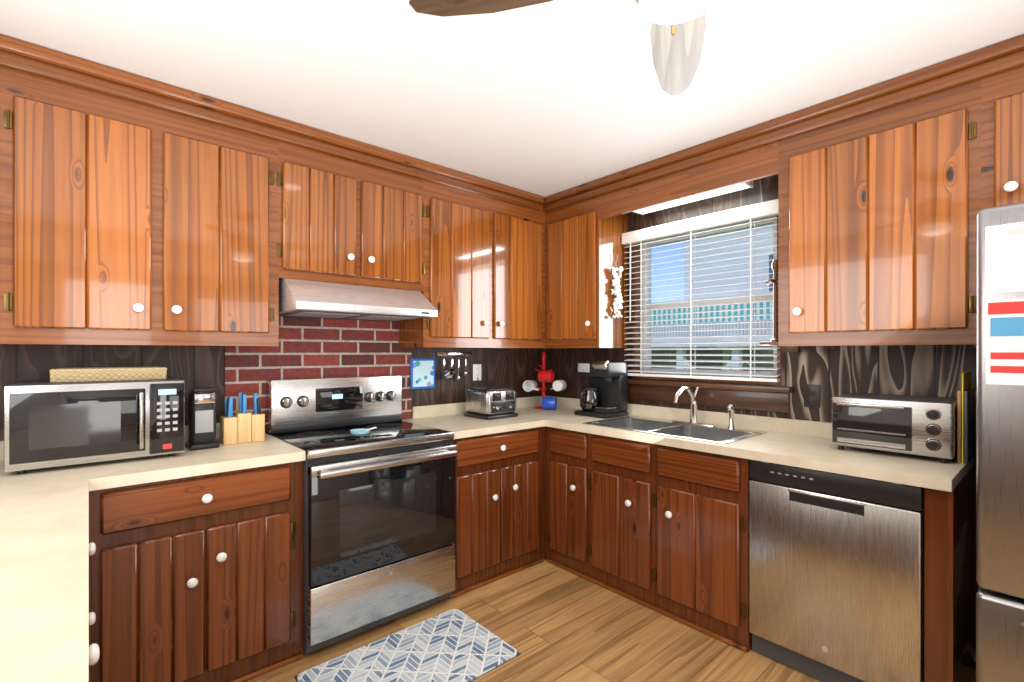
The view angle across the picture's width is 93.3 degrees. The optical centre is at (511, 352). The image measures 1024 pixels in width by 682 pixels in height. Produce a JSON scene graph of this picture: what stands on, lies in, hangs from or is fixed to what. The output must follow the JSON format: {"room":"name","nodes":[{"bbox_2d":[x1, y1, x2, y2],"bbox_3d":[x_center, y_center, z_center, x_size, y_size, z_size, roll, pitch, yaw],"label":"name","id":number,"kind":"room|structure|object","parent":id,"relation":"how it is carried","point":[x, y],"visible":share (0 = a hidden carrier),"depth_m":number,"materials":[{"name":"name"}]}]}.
{"room":"kitchen","nodes":[
{"label":"kitchen","id":0,"kind":"room"},
{"bbox_2d":[0,316,544,440],"bbox_3d":[-1.091,0.110,2.871,3.800,2.460,0.162,0,0,-41],"label":"wall","id":1,"kind":"structure","parent":0,"point":[310,347],"depth_m":2.69,"materials":[{"name":"brown wood"}]},
{"bbox_2d":[0,34,7,344],"bbox_3d":[-2.074,-0.575,1.697,0.435,1.090,0.330,0,0,-41],"label":"upper cabinet","id":2,"kind":"object","parent":1,"relation":"attached to","point":[3,39],"depth_m":1.73,"materials":[{"name":"brown wood"}]},
{"bbox_2d":[8,36,283,346],"bbox_3d":[-1.566,-0.575,2.141,0.915,1.090,0.330,0,0,-41],"label":"upper cabinet","id":3,"kind":"object","parent":1,"relation":"attached to","point":[136,210],"depth_m":1.96,"materials":[{"name":"brown wood"}]},
{"bbox_2d":[284,119,427,293],"bbox_3d":[-0.921,-0.740,2.706,0.800,0.760,0.330,0,0,-41],"label":"upper cabinet","id":4,"kind":"object","parent":1,"relation":"attached to","point":[356,212],"depth_m":2.56,"materials":[{"name":"brown wood"}]},
{"bbox_2d":[279,278,436,320],"bbox_3d":[-0.863,-0.276,2.641,0.756,0.166,0.499,0,0,-41],"label":"range hood","id":5,"kind":"object","parent":4,"relation":"attached to","point":[302,298],"visible":0.88,"depth_m":2.46,"materials":[{"name":"silver metal"}]},
{"bbox_2d":[410,353,434,388],"bbox_3d":[-0.588,0.122,3.191,0.185,0.237,0.014,0,0,-41],"label":"pot holder","id":6,"kind":"object","parent":1,"relation":"hanging from","point":[422,373],"visible":0.98,"depth_m":3.18,"materials":[{"name":"blue fabric"}]},
{"bbox_2d":[437,352,471,379],"bbox_3d":[-0.366,0.095,3.340,0.290,0.199,0.108,0,0,-41],"label":"utensil rail","id":7,"kind":"object","parent":1,"relation":"attached to","point":[450,373],"visible":0.98,"depth_m":3.33,"materials":[{"name":"silver metal"}]},
{"bbox_2d":[398,162,543,348],"bbox_3d":[-0.255,-0.575,3.289,0.970,1.090,0.330,0,0,-41],"label":"upper cabinet","id":8,"kind":"object","parent":1,"relation":"attached to","point":[486,237],"depth_m":3.12,"materials":[{"name":"brown wood"}]},
{"bbox_2d":[473,364,480,380],"bbox_3d":[-0.252,0.145,3.506,0.075,0.118,0.008,0,0,-41],"label":"electrical outlet","id":9,"kind":"object","parent":1,"relation":"attached to","point":[476,370],"visible":1,"depth_m":3.50,"materials":[{"name":"white plastic"}]},
{"bbox_2d":[0,0,1023,196],"bbox_3d":[1.095,-1.170,0.374,3.800,0.100,6.800,0,0,-41],"label":"ceiling","id":10,"kind":"structure","parent":0,"point":[545,99],"depth_m":1.87,"materials":[{"name":"white paint"}]},
{"bbox_2d":[409,0,717,94],"bbox_3d":[0.359,-0.927,1.032,0.930,0.385,0.930,0,0,-27],"label":"ceiling fan","id":11,"kind":"object","parent":10,"relation":"hanging from","point":[677,31],"visible":1,"depth_m":1.25,"materials":[{"name":"glass"}]},
{"bbox_2d":[245,560,975,681],"bbox_3d":[1.095,1.390,0.374,3.800,0.100,6.800,0,0,-41],"label":"floor","id":12,"kind":"structure","parent":0,"point":[547,621],"depth_m":2.25,"materials":[{"name":"wood"}]},
{"bbox_2d":[89,542,99,665],"bbox_3d":[-0.840,0.905,0.470,0.676,0.870,2.594,0,0,-41],"label":"base cabinet","id":13,"kind":"object","parent":12,"relation":"on","point":[94,652],"visible":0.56,"depth_m":0.90,"materials":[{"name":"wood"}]},
{"bbox_2d":[0,441,99,681],"bbox_3d":[-1.038,0.412,0.685,0.660,0.115,3.218,0,0,-41],"label":"countertop","id":14,"kind":"structure","parent":13,"relation":"on","point":[44,574],"depth_m":0.94,"materials":[{"name":"beige laminate"}]},
{"bbox_2d":[4,377,184,473],"bbox_3d":[-1.660,0.272,1.957,0.520,0.315,0.417,0,0,-41],"label":"microwave","id":15,"kind":"object","parent":14,"relation":"on","point":[47,423],"visible":0.96,"depth_m":1.80,"materials":[{"name":"grey metal"}]},
{"bbox_2d":[49,366,166,382],"bbox_3d":[-1.673,0.089,2.017,0.363,0.050,0.223,0,0,-41],"label":"basket tray","id":16,"kind":"object","parent":15,"relation":"on","point":[57,375],"visible":1,"depth_m":1.94,"materials":[{"name":"beige wicker"}]},
{"bbox_2d":[89,489,104,681],"bbox_3d":[-1.883,0.905,1.672,0.690,0.870,0.620,0,0,-41],"label":"base cabinet","id":17,"kind":"object","parent":12,"relation":"on","point":[96,497],"depth_m":1.67,"materials":[{"name":"brown wood"}]},
{"bbox_2d":[105,461,302,681],"bbox_3d":[-1.367,0.905,2.124,0.680,0.870,0.620,0,0,-41],"label":"base cabinet","id":18,"kind":"object","parent":12,"relation":"on","point":[199,578],"depth_m":1.88,"materials":[{"name":"brown wood"}]},
{"bbox_2d":[96,423,305,489],"bbox_3d":[-1.374,0.412,2.109,0.710,0.115,0.633,0,0,-41],"label":"countertop","id":19,"kind":"structure","parent":18,"relation":"on","point":[271,451],"depth_m":1.92,"materials":[{"name":"beige laminate"}]},
{"bbox_2d":[186,387,219,450],"bbox_3d":[-1.399,0.294,2.191,0.115,0.271,0.150,0,0,-41],"label":"can opener","id":20,"kind":"object","parent":19,"relation":"on","point":[201,418],"visible":1,"depth_m":2.16,"materials":[{"name":"black plastic"}]},
{"bbox_2d":[220,393,264,444],"bbox_3d":[-1.300,0.312,2.331,0.174,0.234,0.100,0,0,-41],"label":"knife block","id":21,"kind":"object","parent":19,"relation":"on","point":[242,425],"visible":1,"depth_m":2.30,"materials":[{"name":"brown wood"}]},
{"bbox_2d":[267,375,456,653],"bbox_3d":[-0.783,0.743,2.550,0.756,1.195,0.714,0,0,-41],"label":"range","id":22,"kind":"object","parent":12,"relation":"on","point":[379,521],"visible":0.98,"depth_m":2.34,"materials":[{"name":"grey metal"}]},
{"bbox_2d":[350,427,376,433],"bbox_3d":[-0.785,0.414,2.569,0.148,0.020,0.104,0,0,-41],"label":"spoon rest","id":23,"kind":"object","parent":22,"relation":"on","point":[359,431],"visible":1,"depth_m":2.57,"materials":[{"name":"teal ceramic"}]},
{"bbox_2d":[294,609,520,681],"bbox_3d":[-0.429,1.335,2.070,0.806,0.010,0.506,0,0,-41],"label":"kitchen mat","id":24,"kind":"object","parent":12,"relation":"on","point":[454,645],"visible":1,"depth_m":2.12,"materials":[{"name":"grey patterned fabric"}]},
{"bbox_2d":[448,427,543,598],"bbox_3d":[-0.286,0.905,3.070,0.675,0.870,0.620,0,0,-41],"label":"base cabinet","id":25,"kind":"object","parent":12,"relation":"on","point":[500,505],"depth_m":2.84,"materials":[{"name":"brown wood"}]},
{"bbox_2d":[402,402,543,438],"bbox_3d":[-0.276,0.412,3.071,0.690,0.115,0.633,0,0,-41],"label":"countertop","id":26,"kind":"structure","parent":25,"relation":"on","point":[448,417],"depth_m":3.05,"materials":[{"name":"beige laminate"}]},
{"bbox_2d":[464,377,517,419],"bbox_3d":[-0.180,0.305,3.287,0.265,0.250,0.418,0,0,-41],"label":"toaster","id":27,"kind":"object","parent":26,"relation":"on","point":[488,403],"visible":1,"depth_m":3.15,"materials":[{"name":"silver metal"}]},
{"bbox_2d":[544,426,544,559],"bbox_3d":[0.221,0.905,3.514,0.673,0.870,0.620,0,0,-41],"label":"base cabinet","id":28,"kind":"object","parent":12,"relation":"on","point":[544,426],"depth_m":3.12,"materials":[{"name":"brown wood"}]},
{"bbox_2d":[516,396,579,403],"bbox_3d":[0.232,0.412,3.515,0.420,0.115,0.633,0,0,-41],"label":"countertop","id":29,"kind":"structure","parent":28,"relation":"on","point":[536,399],"depth_m":3.81,"materials":[{"name":"beige laminate"}]},
{"bbox_2d":[545,426,584,578],"bbox_3d":[0.557,0.905,3.173,0.620,0.870,0.372,0,0,-41],"label":"base cabinet","id":30,"kind":"object","parent":12,"relation":"on","point":[564,449],"depth_m":2.97,"materials":[{"name":"brown wood"}]},
{"bbox_2d":[585,433,648,607],"bbox_3d":[0.821,0.905,2.871,0.620,0.870,0.430,0,0,-41],"label":"base cabinet","id":31,"kind":"object","parent":12,"relation":"on","point":[616,469],"depth_m":2.67,"materials":[{"name":"brown wood"}]},
{"bbox_2d":[649,443,751,651],"bbox_3d":[1.119,0.905,2.530,0.620,0.870,0.475,0,0,-41],"label":"base cabinet","id":32,"kind":"object","parent":12,"relation":"on","point":[662,530],"depth_m":2.31,"materials":[{"name":"brown wood"}]},
{"bbox_2d":[516,400,974,491],"bbox_3d":[0.866,0.412,2.790,0.658,0.115,2.558,0,0,-41],"label":"countertop","id":33,"kind":"structure","parent":32,"relation":"on","point":[806,444],"depth_m":2.23,"materials":[{"name":"beige laminate"}]},
{"bbox_2d":[523,351,566,409],"bbox_3d":[0.264,0.210,3.688,0.302,0.440,0.289,0,0,-41],"label":"mug tree","id":34,"kind":"object","parent":33,"relation":"on","point":[544,376],"visible":1,"depth_m":3.65,"materials":[{"name":"red metal"}]},
{"bbox_2d":[575,360,627,418],"bbox_3d":[0.601,0.242,3.290,0.261,0.375,0.280,0,0,-41],"label":"coffee maker","id":35,"kind":"object","parent":33,"relation":"on","point":[604,394],"visible":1,"depth_m":3.25,"materials":[{"name":"black plastic"}]},
{"bbox_2d":[582,416,767,443],"bbox_3d":[0.895,0.511,2.750,0.496,0.172,0.870,0,0,-41],"label":"double-bowl sink","id":36,"kind":"object","parent":33,"relation":"in","point":[720,434],"visible":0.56,"depth_m":2.78,"materials":[{"name":"silver metal"}]},
{"bbox_2d":[672,387,735,428],"bbox_3d":[1.050,0.312,2.759,0.268,0.226,0.372,0,0,-41],"label":"faucet","id":37,"kind":"object","parent":33,"relation":"on","point":[694,419],"visible":1,"depth_m":2.81,"materials":[{"name":"silver metal"}]},
{"bbox_2d":[832,393,956,462],"bbox_3d":[1.648,0.311,2.081,0.328,0.237,0.400,0,0,-41],"label":"toaster oven","id":38,"kind":"object","parent":33,"relation":"on","point":[917,425],"visible":0.98,"depth_m":1.97,"materials":[{"name":"silver metal"}]},
{"bbox_2d":[957,371,974,463],"bbox_3d":[1.830,0.255,1.948,0.240,0.350,0.030,0,0,-41],"label":"papers","id":39,"kind":"object","parent":33,"relation":"on","point":[966,424],"visible":1,"depth_m":1.88,"materials":[{"name":"yellow paper"}]},
{"bbox_2d":[749,460,923,681],"bbox_3d":[1.465,0.903,2.117,0.603,0.864,0.591,0,0,-41],"label":"dishwasher","id":40,"kind":"object","parent":12,"relation":"on","point":[836,577],"visible":0.92,"depth_m":1.90,"materials":[{"name":"grey metal"}]},
{"bbox_2d":[924,464,974,681],"bbox_3d":[1.705,0.905,1.875,0.600,0.870,0.075,0,0,-41],"label":"cabinet end panel","id":41,"kind":"object","parent":12,"relation":"on","point":[949,586],"visible":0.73,"depth_m":1.70,"materials":[{"name":"brown wood"}]},
{"bbox_2d":[976,202,1023,681],"bbox_3d":[1.976,0.450,1.358,0.853,1.780,0.920,0,0,-41],"label":"refrigerator","id":42,"kind":"object","parent":12,"relation":"on","point":[1000,440],"visible":1,"depth_m":1.43,"materials":[{"name":"grey metal"}]},
{"bbox_2d":[545,176,978,668],"bbox_3d":[2.468,0.110,1.576,0.150,2.460,6.500,0,0,-41],"label":"wall","id":43,"kind":"structure","parent":0,"point":[929,371],"depth_m":2.48,"materials":[{"name":"brown wood"}]},
{"bbox_2d":[542,179,627,348],"bbox_3d":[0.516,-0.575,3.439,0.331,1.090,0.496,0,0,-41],"label":"upper cabinet","id":44,"kind":"object","parent":43,"relation":"attached to","point":[581,237],"depth_m":3.28,"materials":[{"name":"brown wood"}]},
{"bbox_2d":[611,254,622,318],"bbox_3d":[0.702,-0.442,3.232,0.116,0.437,0.045,0,0,-41],"label":"garland","id":45,"kind":"object","parent":44,"relation":"hanging from","point":[617,302],"visible":0.96,"depth_m":3.22,"materials":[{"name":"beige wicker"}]},
{"bbox_2d":[598,119,773,213],"bbox_3d":[1.045,-1.040,2.849,0.310,0.160,1.090,0,0,-41],"label":"valance","id":46,"kind":"object","parent":43,"relation":"attached to","point":[745,155],"depth_m":2.65,"materials":[{"name":"brown wood"}]},
{"bbox_2d":[633,180,752,214],"bbox_3d":[1.041,-0.929,2.865,0.130,0.060,0.704,0,0,-41],"label":"light fixture","id":47,"kind":"object","parent":46,"relation":"attached to","point":[737,187],"visible":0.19,"depth_m":2.81,"materials":[{"name":"white painted metal"},{"name":"frosted acrylic diffuser"}]},
{"bbox_2d":[628,216,793,412],"bbox_3d":[1.175,-0.238,3.002,0.214,1.122,1.080,0,0,-41],"label":"window","id":48,"kind":"structure","parent":43,"relation":"in","point":[641,284],"depth_m":2.99,"materials":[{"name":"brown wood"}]},
{"bbox_2d":[622,199,780,381],"bbox_3d":[1.104,-0.327,2.950,0.070,0.972,1.004,0,0,-41],"label":"window blinds","id":49,"kind":"object","parent":48,"relation":"attached to","point":[757,211],"visible":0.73,"depth_m":2.88,"materials":[{"name":"white plastic"}]},
{"bbox_2d":[760,259,798,351],"bbox_3d":[1.379,-0.236,2.490,0.276,0.473,0.090,0,0,-41],"label":"paper towel holder","id":50,"kind":"object","parent":43,"relation":"attached to","point":[774,282],"visible":0.77,"depth_m":2.44,"materials":[{"name":"dark bronze metal"}]},
{"bbox_2d":[804,384,819,407],"bbox_3d":[1.551,0.225,2.501,0.008,0.118,0.075,0,0,-41],"label":"outlet","id":51,"kind":"object","parent":43,"relation":"attached to","point":[811,395],"visible":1,"depth_m":2.50,"materials":[{"name":"grey plastic"}]},
{"bbox_2d":[774,47,985,346],"bbox_3d":[1.629,-0.575,2.167,0.330,1.090,0.705,0,0,-41],"label":"upper cabinet","id":52,"kind":"object","parent":43,"relation":"attached to","point":[889,190],"depth_m":2.01,"materials":[{"name":"brown wood"}]},
{"bbox_2d":[986,34,1023,207],"bbox_3d":[2.172,-0.790,1.546,0.330,0.660,0.945,0,0,-41],"label":"upper cabinet","id":53,"kind":"object","parent":43,"relation":"attached to","point":[1004,59],"depth_m":1.75,"materials":[{"name":"brown wood"}]},
{"label":"outside","id":54,"kind":"structure","parent":0,"visible":0},
{"bbox_3d":[38.829,3.390,51.017,160.000,0.100,160.000,0,0,-41],"label":"lawn","id":55,"kind":"structure","parent":54,"visible":0},
{"bbox_2d":[651,224,772,370],"bbox_3d":[8.057,-0.823,16.104,8.100,8.325,16.000,0,0,-41],"label":"house","id":56,"kind":"structure","parent":55,"relation":"on","point":[704,271],"depth_m":14.02,"materials":[{"name":"white"}]}
]}

